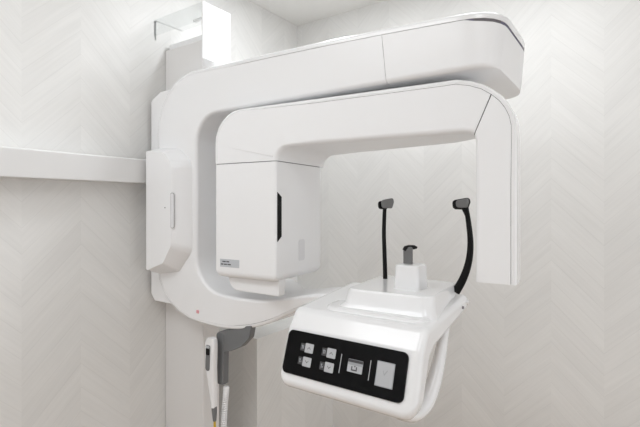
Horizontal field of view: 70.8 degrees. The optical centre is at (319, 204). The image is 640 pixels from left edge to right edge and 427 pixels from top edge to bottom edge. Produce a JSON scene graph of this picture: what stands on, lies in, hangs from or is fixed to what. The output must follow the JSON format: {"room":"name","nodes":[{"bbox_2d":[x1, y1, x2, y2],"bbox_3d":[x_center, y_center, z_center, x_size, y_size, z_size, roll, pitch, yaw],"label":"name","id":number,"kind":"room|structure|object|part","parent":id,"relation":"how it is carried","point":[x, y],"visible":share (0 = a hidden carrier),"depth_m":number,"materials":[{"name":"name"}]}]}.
{"room":"radiology room","nodes":[
{"label":"radiology room","id":0,"kind":"room"},
{"bbox_2d":[0,0,296,426],"bbox_3d":[-1.091,0.150,1.357,0.100,2.400,3.200,0,0,35],"label":"wall","id":1,"kind":"structure","parent":0,"point":[83,328],"depth_m":1.62,"materials":[{"name":"paint"}]},
{"bbox_2d":[0,146,145,183],"bbox_3d":[-1.233,-0.134,1.004,0.072,0.100,1.860,0,0,35],"label":"wall rail","id":2,"kind":"object","parent":1,"relation":"attached to","point":[15,163],"visible":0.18,"depth_m":1.50,"materials":[{"name":"white plastic"}]},
{"bbox_2d":[193,1,229,64],"bbox_3d":[-0.520,-0.656,1.824,0.300,0.212,0.141,0,0,35],"label":"wall lamp","id":3,"kind":"object","parent":1,"relation":"attached to","point":[215,21],"visible":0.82,"depth_m":1.73,"materials":[{"name":"white plastic"}]},
{"bbox_2d":[219,316,332,426],"bbox_3d":[-0.206,0.972,2.317,0.250,0.756,0.612,0,0,35],"label":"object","id":4,"kind":"structure","parent":1,"relation":"attached to","point":[258,396],"depth_m":2.08,"materials":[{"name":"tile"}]},
{"bbox_2d":[249,0,385,25],"bbox_3d":[0.220,-1.100,0.440,3.300,0.100,3.400,0,0,35],"label":"ceiling","id":5,"kind":"structure","parent":0,"point":[297,12],"depth_m":2.39,"materials":[{"name":"white paint"}]},
{"bbox_2d":[297,0,639,426],"bbox_3d":[1.165,0.150,1.792,3.300,2.400,0.100,0,0,35],"label":"wall","id":6,"kind":"structure","parent":0,"point":[559,346],"depth_m":1.90,"materials":[{"name":"paint"}]},
{"bbox_3d":[0.220,1.400,0.439,3.300,0.100,3.400,0,0,35],"label":"floor","id":7,"kind":"structure","parent":0,"visible":0},
{"bbox_2d":[146,12,524,426],"bbox_3d":[-0.066,0.338,1.517,1.398,2.025,0.562,0,0,35],"label":"machine","id":8,"kind":"object","parent":7,"relation":"on","point":[237,154],"visible":1,"depth_m":1.32,"materials":[{"name":"white plastic"}]},
{"bbox_3d":[-0.527,-0.033,1.810,0.274,0.835,0.160,0,0,35],"label":"carriage plate","id":9,"kind":"part","parent":8,"relation":"part of","materials":[{"name":"white plastic"}]},
{"bbox_2d":[205,336,228,426],"bbox_3d":[-0.360,0.796,1.575,0.085,0.668,0.044,0,0,-6],"label":"switch","id":10,"kind":"object","parent":8,"relation":"hanging from","point":[211,344],"visible":1,"depth_m":1.56,"materials":[{"name":"white plastic"}]},
{"bbox_3d":[-0.390,0.532,1.565,0.024,0.090,0.004,0,0,35],"label":"button panel","id":11,"kind":"part","parent":10,"relation":"part of","materials":[{"name":"grey plastic"}]},
{"bbox_3d":[-0.339,0.881,1.585,0.040,0.488,0.026,0,0,5],"label":"coiled cord","id":12,"kind":"part","parent":10,"relation":"part of","materials":[{"name":"white plastic"}]},
{"bbox_3d":[-0.112,-0.032,1.648,0.983,0.896,0.400,0,0,35],"label":"boom frame","id":13,"kind":"part","parent":8,"relation":"part of","materials":[{"name":"white plastic"}]},
{"bbox_3d":[0.052,0.393,1.119,0.350,0.107,0.040,0,0,35],"label":"control panel","id":14,"kind":"part","parent":8,"relation":"part of","materials":[{"name":"black plastic"}]},
{"bbox_3d":[0.108,-0.220,1.417,0.863,0.166,0.305,0,0,30],"label":"rotating arm","id":15,"kind":"part","parent":8,"relation":"part of","materials":[{"name":"white plastic"}]},
{"bbox_3d":[0.252,0.198,1.247,0.081,0.069,0.082,0,0,35],"label":"chin post","id":16,"kind":"part","parent":8,"relation":"part of","materials":[{"name":"white plastic"}]},
{"bbox_3d":[0.431,-0.038,1.106,0.083,0.447,0.090,0,0,30],"label":"sensor panel","id":17,"kind":"part","parent":8,"relation":"part of","materials":[{"name":"white plastic"}]}
]}

